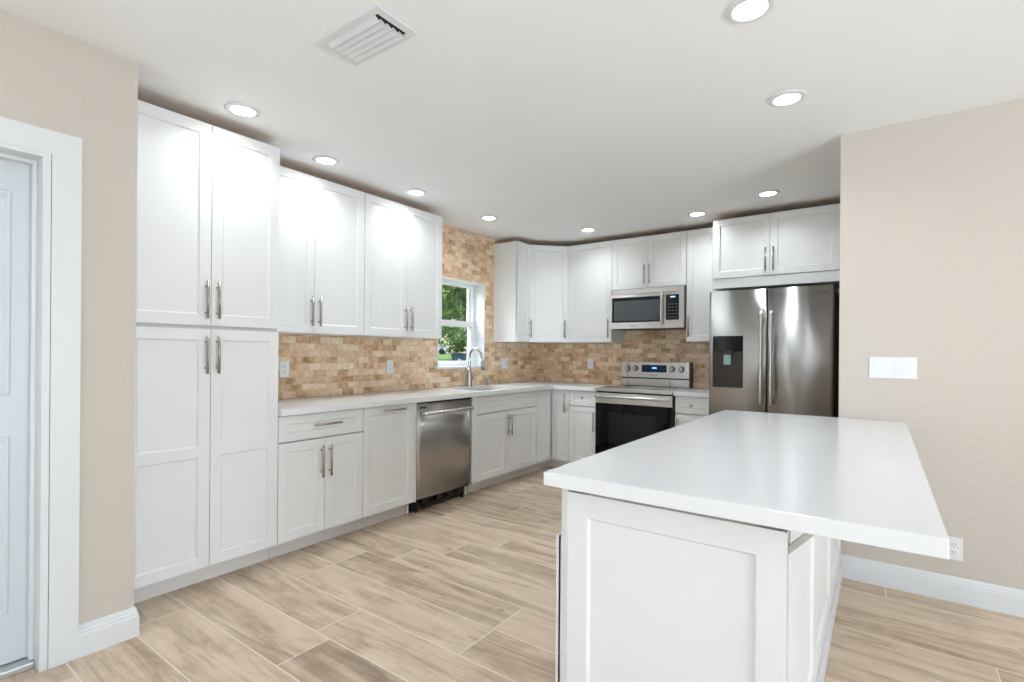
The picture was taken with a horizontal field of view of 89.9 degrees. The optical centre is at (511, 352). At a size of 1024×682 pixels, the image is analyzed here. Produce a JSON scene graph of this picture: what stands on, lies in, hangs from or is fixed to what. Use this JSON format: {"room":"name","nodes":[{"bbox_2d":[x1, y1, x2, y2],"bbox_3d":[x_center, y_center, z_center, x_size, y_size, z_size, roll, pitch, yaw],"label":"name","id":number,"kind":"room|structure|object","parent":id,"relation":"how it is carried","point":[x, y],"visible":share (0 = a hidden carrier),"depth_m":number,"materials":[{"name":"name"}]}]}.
{"room":"kitchen","nodes":[
{"label":"kitchen","id":0,"kind":"room"},
{"bbox_2d":[0,9,137,624],"bbox_3d":[-4.478,-0.037,-0.935,0.842,2.523,8.485,0,0,36],"label":"wall","id":1,"kind":"structure","parent":0,"point":[50,79],"depth_m":2.16,"materials":[{"name":"beige paint"}]},
{"bbox_2d":[0,142,50,679],"bbox_3d":[-2.143,0.226,1.698,0.156,2.033,0.898,0,0,36],"label":"door","id":2,"kind":"structure","parent":1,"relation":"in","point":[25,173],"depth_m":2.02,"materials":[{"name":"white paint"}]},
{"bbox_2d":[0,116,81,669],"bbox_3d":[-2.085,0.183,1.656,0.016,2.119,1.088,0,0,36],"label":"trim","id":3,"kind":"structure","parent":1,"relation":"attached to","point":[65,150],"depth_m":2.05,"materials":[{"name":"white paint"}]},
{"bbox_2d":[78,606,138,658],"bbox_3d":[-1.811,1.181,2.254,0.258,0.130,0.212,0,0,36],"label":"baseboard","id":4,"kind":"structure","parent":1,"relation":"attached to","point":[107,631],"depth_m":2.17,"materials":[{"name":"white paint"}]},
{"bbox_2d":[0,0,1023,245],"bbox_3d":[-0.517,-1.327,-1.061,8.000,0.120,13.500,0,0,36],"label":"ceiling","id":5,"kind":"structure","parent":0,"point":[552,120],"depth_m":2.44,"materials":[{"name":"white paint"}]},
{"bbox_2d":[224,102,260,117],"bbox_3d":[-1.410,-1.269,2.690,0.170,0.008,0.170,0,0,36],"label":"recessed light","id":6,"kind":"object","parent":5,"relation":"in","point":[244,110],"visible":1,"depth_m":2.68,"materials":[{"name":"white paint"}]},
{"bbox_2d":[312,155,339,164],"bbox_3d":[-1.226,-1.268,3.383,0.170,0.008,0.170,0,0,36],"label":"recessed light","id":7,"kind":"object","parent":5,"relation":"in","point":[321,159],"visible":1,"depth_m":3.37,"materials":[{"name":"white paint"}]},
{"bbox_2d":[314,4,417,65],"bbox_3d":[-0.588,-1.259,2.058,0.390,0.016,0.204,0,0,36],"label":"ceiling vent","id":8,"kind":"object","parent":5,"relation":"in","point":[375,31],"visible":1,"depth_m":2.04,"materials":[{"name":"white metal"}]},
{"bbox_2d":[405,189,426,195],"bbox_3d":[-0.756,-1.264,4.043,0.170,0.008,0.170,0,0,36],"label":"recessed light","id":9,"kind":"object","parent":5,"relation":"in","point":[415,192],"visible":1,"depth_m":4.03,"materials":[{"name":"white paint"}]},
{"bbox_2d":[480,215,497,219],"bbox_3d":[-0.215,-1.260,4.788,0.170,0.008,0.170,0,0,36],"label":"recessed light","id":10,"kind":"object","parent":5,"relation":"in","point":[484,217],"visible":1,"depth_m":4.76,"materials":[{"name":"white paint"}]},
{"bbox_2d":[580,227,596,231],"bbox_3d":[0.774,-1.252,5.221,0.170,0.008,0.170,0,0,36],"label":"recessed light","id":11,"kind":"object","parent":5,"relation":"in","point":[588,229],"visible":1,"depth_m":5.19,"materials":[{"name":"white paint"}]},
{"bbox_2d":[687,211,706,216],"bbox_3d":[1.657,-1.245,4.597,0.170,0.008,0.170,0,0,36],"label":"recessed light","id":12,"kind":"object","parent":5,"relation":"in","point":[694,213],"visible":1,"depth_m":4.57,"materials":[{"name":"white paint"}]},
{"bbox_2d":[725,0,775,23],"bbox_3d":[0.867,-1.252,1.869,0.170,0.008,0.170,0,0,36],"label":"recessed light","id":13,"kind":"object","parent":5,"relation":"in","point":[738,11],"visible":1,"depth_m":1.87,"materials":[{"name":"white paint"}]},
{"bbox_2d":[756,190,779,196],"bbox_3d":[1.994,-1.243,3.999,0.170,0.008,0.170,0,0,36],"label":"recessed light","id":14,"kind":"object","parent":5,"relation":"in","point":[766,193],"visible":1,"depth_m":3.98,"materials":[{"name":"white paint"}]},
{"bbox_2d":[768,89,806,106],"bbox_3d":[1.350,-1.248,2.520,0.170,0.008,0.170,0,0,36],"label":"recessed light","id":15,"kind":"object","parent":5,"relation":"in","point":[793,96],"visible":1,"depth_m":2.51,"materials":[{"name":"white paint"}]},
{"bbox_2d":[0,466,1023,681],"bbox_3d":[-0.468,1.306,-1.049,7.500,0.100,13.000,0,0,36],"label":"floor","id":16,"kind":"structure","parent":0,"point":[456,589],"depth_m":2.40,"materials":[{"name":"brown wood"}]},
{"bbox_2d":[134,100,279,603],"bbox_3d":[-1.840,0.010,2.899,0.637,2.469,0.775,0,0,36],"label":"pantry cabinet","id":17,"kind":"object","parent":16,"relation":"on","point":[208,196],"visible":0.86,"depth_m":2.71,"materials":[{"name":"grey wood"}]},
{"bbox_2d":[268,408,362,558],"bbox_3d":[-1.439,0.811,3.467,0.635,0.874,0.617,0,0,36],"label":"base cabinet","id":18,"kind":"object","parent":16,"relation":"on","point":[320,472],"visible":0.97,"depth_m":3.28,"materials":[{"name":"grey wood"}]},
{"bbox_2d":[354,403,413,530],"bbox_3d":[-1.118,0.813,3.913,0.635,0.874,0.478,0,0,36],"label":"base cabinet","id":19,"kind":"object","parent":16,"relation":"on","point":[388,431],"visible":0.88,"depth_m":3.75,"materials":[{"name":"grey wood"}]},
{"bbox_2d":[405,403,416,513],"bbox_3d":[-0.980,0.814,4.121,0.580,0.874,0.016,0,0,36],"label":"filler panel","id":20,"kind":"object","parent":16,"relation":"on","point":[415,404],"visible":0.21,"depth_m":3.95,"materials":[{"name":"white paint"}]},
{"bbox_2d":[409,398,473,512],"bbox_3d":[-0.749,0.820,4.375,0.637,0.868,0.654,0,0,36],"label":"dishwasher","id":21,"kind":"object","parent":16,"relation":"on","point":[443,427],"visible":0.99,"depth_m":4.18,"materials":[{"name":"silver metal"}]},
{"bbox_2d":[463,397,476,494],"bbox_3d":[-0.569,0.818,4.691,0.580,0.874,0.056,0,0,36],"label":"filler panel","id":22,"kind":"object","parent":16,"relation":"on","point":[473,399],"visible":0.21,"depth_m":4.52,"materials":[{"name":"white paint"}]},
{"bbox_2d":[467,391,536,492],"bbox_3d":[-0.257,0.822,5.107,0.635,0.870,0.980,0,0,36],"label":"base cabinet","id":23,"kind":"object","parent":16,"relation":"on","point":[505,423],"visible":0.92,"depth_m":4.90,"materials":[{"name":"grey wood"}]},
{"bbox_2d":[529,389,570,472],"bbox_3d":[0.363,0.825,5.814,0.815,0.874,0.890,0,0,36],"label":"base cabinet","id":24,"kind":"object","parent":16,"relation":"on","point":[552,425],"visible":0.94,"depth_m":5.51,"materials":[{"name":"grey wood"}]},
{"bbox_2d":[278,381,615,415],"bbox_3d":[-0.324,0.362,4.569,1.138,0.040,3.706,0,0,36],"label":"countertop","id":25,"kind":"structure","parent":24,"relation":"on","point":[307,405],"depth_m":4.08,"materials":[{"name":"white stone"}]},
{"bbox_2d":[466,347,485,386],"bbox_3d":[-0.351,0.143,5.219,0.240,0.398,0.112,0,0,36],"label":"faucet","id":26,"kind":"object","parent":25,"relation":"on","point":[469,378],"visible":1,"depth_m":5.23,"materials":[{"name":"silver metal"}]},
{"bbox_2d":[569,390,596,461],"bbox_3d":[0.901,0.829,5.584,0.324,0.874,0.635,0,0,36],"label":"base cabinet","id":27,"kind":"object","parent":16,"relation":"on","point":[582,408],"visible":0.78,"depth_m":5.37,"materials":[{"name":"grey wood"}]},
{"bbox_2d":[594,361,692,453],"bbox_3d":[1.332,0.681,5.218,0.788,1.178,0.711,0,0,36],"label":"range","id":28,"kind":"object","parent":16,"relation":"on","point":[643,406],"visible":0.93,"depth_m":5.09,"materials":[{"name":"silver metal"}]},
{"bbox_2d":[595,385,690,394],"bbox_3d":[1.331,0.368,5.213,0.788,0.034,0.593,0,0,36],"label":"cooktop","id":29,"kind":"object","parent":28,"relation":"in","point":[613,389],"depth_m":5.10,"materials":[{"name":"silver glass"}]},
{"bbox_2d":[675,396,708,426],"bbox_3d":[1.809,0.836,4.930,0.310,0.874,0.635,0,0,36],"label":"base cabinet","id":30,"kind":"object","parent":16,"relation":"on","point":[687,409],"visible":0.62,"depth_m":4.72,"materials":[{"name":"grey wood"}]},
{"bbox_2d":[673,388,708,397],"bbox_3d":[1.812,0.379,4.928,0.322,0.040,0.626,0,0,36],"label":"countertop","id":31,"kind":"structure","parent":30,"relation":"on","point":[693,392],"depth_m":4.72,"materials":[{"name":"white stone"}]},
{"bbox_2d":[555,488,841,681],"bbox_3d":[1.026,0.835,2.226,0.735,0.864,2.073,0,0,36],"label":"base cabinet","id":32,"kind":"object","parent":16,"relation":"on","point":[645,592],"visible":0.64,"depth_m":1.43,"materials":[{"name":"white paint"}]},
{"bbox_2d":[544,410,949,559],"bbox_3d":[1.106,0.383,2.146,0.927,0.040,2.177,0,0,36],"label":"countertop","id":33,"kind":"structure","parent":32,"relation":"on","point":[863,481],"depth_m":1.50,"materials":[{"name":"white stone"}]},
{"bbox_2d":[709,285,838,416],"bbox_3d":[2.260,0.376,4.434,0.918,1.797,0.821,0,0,36],"label":"refrigerator","id":34,"kind":"object","parent":16,"relation":"on","point":[772,350],"visible":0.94,"depth_m":4.12,"materials":[{"name":"grey metal"}]},
{"bbox_2d":[550,289,839,416],"bbox_3d":[1.611,0.011,5.595,3.530,2.523,0.200,0,0,36],"label":"wall","id":35,"kind":"structure","parent":0,"point":[836,290],"depth_m":4.55,"materials":[{"name":"beige paint"}]},
{"bbox_2d":[512,245,567,342],"bbox_3d":[0.378,-0.663,5.970,0.639,1.087,0.634,0,0,36],"label":"upper cabinet","id":36,"kind":"object","parent":35,"relation":"attached to","point":[549,264],"visible":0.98,"depth_m":5.75,"materials":[{"name":"white paint"}]},
{"bbox_2d":[567,240,623,342],"bbox_3d":[0.925,-0.659,5.739,0.546,1.087,0.370,0,0,36],"label":"upper cabinet","id":37,"kind":"object","parent":35,"relation":"attached to","point":[589,287],"visible":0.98,"depth_m":5.62,"materials":[{"name":"white paint"}]},
{"bbox_2d":[536,330,708,388],"bbox_3d":[1.211,0.036,5.754,2.255,0.634,0.008,0,0,36],"label":"backsplash","id":38,"kind":"structure","parent":35,"relation":"attached to","point":[555,362],"depth_m":5.77,"materials":[{"name":"tile"}]},
{"bbox_2d":[588,359,592,368],"bbox_3d":[0.910,0.124,5.960,0.072,0.116,0.009,0,0,36],"label":"wall outlet","id":39,"kind":"object","parent":38,"relation":"attached to","point":[590,361],"visible":1,"depth_m":5.96,"materials":[{"name":"white plastic"}]},
{"bbox_2d":[610,285,686,330],"bbox_3d":[1.444,-0.453,5.309,0.776,0.416,0.438,0,0,36],"label":"microwave","id":40,"kind":"object","parent":35,"relation":"attached to","point":[652,308],"visible":1,"depth_m":5.15,"materials":[{"name":"silver plastic"}]},
{"bbox_2d":[612,231,686,289],"bbox_3d":[1.468,-0.931,5.349,0.780,0.535,0.370,0,0,36],"label":"upper cabinet","id":41,"kind":"object","parent":35,"relation":"attached to","point":[660,260],"visible":0.93,"depth_m":5.21,"materials":[{"name":"white paint"}]},
{"bbox_2d":[686,227,716,341],"bbox_3d":[1.907,-0.651,5.031,0.302,1.087,0.370,0,0,36],"label":"upper cabinet","id":42,"kind":"object","parent":35,"relation":"attached to","point":[699,241],"visible":0.67,"depth_m":4.94,"materials":[{"name":"white paint"}]},
{"bbox_2d":[713,203,839,290],"bbox_3d":[2.359,-0.882,4.559,0.972,0.618,0.611,0,0,36],"label":"upper cabinet","id":43,"kind":"object","parent":35,"relation":"attached to","point":[797,247],"visible":0.88,"depth_m":4.32,"materials":[{"name":"white paint"}]},
{"bbox_2d":[839,98,1023,589],"bbox_3d":[4.129,0.031,2.487,4.190,2.523,1.900,0,0,36],"label":"wall","id":44,"kind":"structure","parent":0,"point":[932,208],"depth_m":2.66,"materials":[{"name":"beige paint"}]},
{"bbox_2d":[869,357,916,378],"bbox_3d":[2.070,0.081,2.792,0.206,0.115,0.010,0,0,36],"label":"switch plate","id":45,"kind":"object","parent":44,"relation":"attached to","point":[879,367],"visible":1,"depth_m":2.79,"materials":[{"name":"white plastic"}]},
{"bbox_2d":[841,554,1023,617],"bbox_3d":[3.560,1.224,1.709,4.190,0.127,0.016,0,0,36],"label":"baseboard","id":46,"kind":"structure","parent":44,"relation":"attached to","point":[1002,599],"depth_m":2.67,"materials":[{"name":"white paint"}]},
{"bbox_2d":[948,536,962,560],"bbox_3d":[2.273,1.006,2.641,0.072,0.116,0.009,0,0,36],"label":"wall outlet","id":47,"kind":"object","parent":44,"relation":"attached to","point":[956,544],"visible":0.75,"depth_m":2.63,"materials":[{"name":"white plastic"}]},
{"bbox_2d":[949,549,957,555],"bbox_3d":[2.271,1.025,2.639,0.034,0.031,0.004,0,0,36],"label":"socket","id":48,"kind":"object","parent":47,"relation":"attached to","point":[952,552],"depth_m":2.64,"materials":[{"name":"white plastic"}]},
{"bbox_2d":[950,541,957,548],"bbox_3d":[2.272,0.986,2.639,0.034,0.031,0.004,0,0,36],"label":"socket","id":49,"kind":"object","parent":47,"relation":"attached to","point":[953,544],"depth_m":2.64,"materials":[{"name":"white plastic"}]},
{"bbox_3d":[-1.135,-0.010,4.615,0.220,2.523,4.600,0,0,36],"label":"wall","id":50,"kind":"structure","parent":0,"visible":0},
{"bbox_2d":[277,166,364,335],"bbox_3d":[-1.474,-0.678,3.628,0.370,1.087,0.824,0,0,36],"label":"upper cabinet","id":51,"kind":"object","parent":50,"relation":"attached to","point":[322,222],"visible":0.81,"depth_m":3.57,"materials":[{"name":"white paint"}]},
{"bbox_2d":[347,193,442,338],"bbox_3d":[-0.986,-0.674,4.307,0.370,1.087,0.842,0,0,36],"label":"upper cabinet","id":52,"kind":"object","parent":50,"relation":"attached to","point":[403,243],"visible":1,"depth_m":4.18,"materials":[{"name":"white paint"}]},
{"bbox_2d":[278,224,535,398],"bbox_3d":[-0.783,-0.465,4.903,0.008,1.606,3.708,0,0,36],"label":"backsplash","id":53,"kind":"structure","parent":50,"relation":"attached to","point":[319,365],"depth_m":4.66,"materials":[{"name":"tile"}]},
{"bbox_2d":[280,361,288,376],"bbox_3d":[-1.641,0.116,3.703,0.009,0.116,0.072,0,0,36],"label":"wall outlet","id":54,"kind":"object","parent":53,"relation":"attached to","point":[284,365],"visible":1,"depth_m":3.70,"materials":[{"name":"white plastic"}]},
{"bbox_2d":[386,360,392,373],"bbox_3d":[-1.069,0.124,4.497,0.009,0.116,0.072,0,0,36],"label":"wall outlet","id":55,"kind":"object","parent":53,"relation":"attached to","point":[389,363],"visible":1,"depth_m":4.49,"materials":[{"name":"white plastic"}]},
{"bbox_2d":[501,359,507,368],"bbox_3d":[-0.086,0.121,5.861,0.009,0.116,0.118,0,0,36],"label":"wall outlet","id":56,"kind":"object","parent":53,"relation":"attached to","point":[504,362],"visible":1,"depth_m":5.86,"materials":[{"name":"white plastic"}]},
{"bbox_2d":[435,276,484,369],"bbox_3d":[-0.600,-0.295,5.322,0.227,0.910,0.760,0,0,36],"label":"window","id":57,"kind":"structure","parent":50,"relation":"in","point":[475,324],"depth_m":5.59,"materials":[{"name":"white paint"}]},
{"bbox_2d":[493,241,531,341],"bbox_3d":[0.015,-0.666,5.696,0.370,1.087,0.251,0,0,36],"label":"upper cabinet","id":58,"kind":"object","parent":50,"relation":"attached to","point":[512,259],"visible":1,"depth_m":5.61,"materials":[{"name":"white paint"}]},
{"label":"outside","id":59,"kind":"structure","parent":0,"visible":0},
{"bbox_2d":[438,353,466,360],"bbox_3d":[-4.849,0.747,59.417,69.700,1.250,100.000,0,0,36],"label":"ground","id":60,"kind":"structure","parent":59,"point":[441,357],"depth_m":41.63,"materials":[{"name":"green plant"}]},
{"bbox_2d":[438,343,448,353],"bbox_3d":[-9.553,-0.578,59.977,4.483,1.449,1.800,0,0,-2],"label":"car","id":61,"kind":"object","parent":60,"relation":"on","point":[442,350],"visible":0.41,"depth_m":59.18,"materials":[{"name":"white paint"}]},
{"bbox_2d":[438,331,460,353],"bbox_3d":[-14.106,-6.241,80.330,15.686,15.036,15.608,0,0,-31],"label":"tree","id":62,"kind":"object","parent":60,"relation":"on","point":[440,342],"visible":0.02,"depth_m":79.01,"materials":[{"name":"green plant"}]},
{"bbox_2d":[442,285,466,330],"bbox_3d":[-0.099,-2.093,17.995,6.218,6.996,6.554,0,0,0],"label":"tree","id":63,"kind":"object","parent":60,"relation":"on","point":[450,305],"visible":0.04,"depth_m":16.78,"materials":[{"name":"green plant"}]},
{"bbox_2d":[442,293,466,352],"bbox_3d":[-4.104,-3.655,57.434,11.658,8.644,8.945,0,0,19],"label":"tree","id":64,"kind":"object","parent":60,"relation":"on","point":[458,346],"visible":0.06,"depth_m":57.40,"materials":[{"name":"green plant"}]},
{"bbox_2d":[443,294,466,340],"bbox_3d":[-1.625,-3.010,34.039,7.681,7.714,8.764,0,0,-38],"label":"tree","id":65,"kind":"object","parent":60,"relation":"on","point":[463,330],"visible":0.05,"depth_m":34.27,"materials":[{"name":"green plant"}]},
{"bbox_2d":[450,353,466,360],"bbox_3d":[-2.574,0.588,24.709,0.720,1.177,0.730,0,0,-12],"label":"bin","id":66,"kind":"object","parent":60,"relation":"on","point":[454,356],"visible":0.45,"depth_m":24.39,"materials":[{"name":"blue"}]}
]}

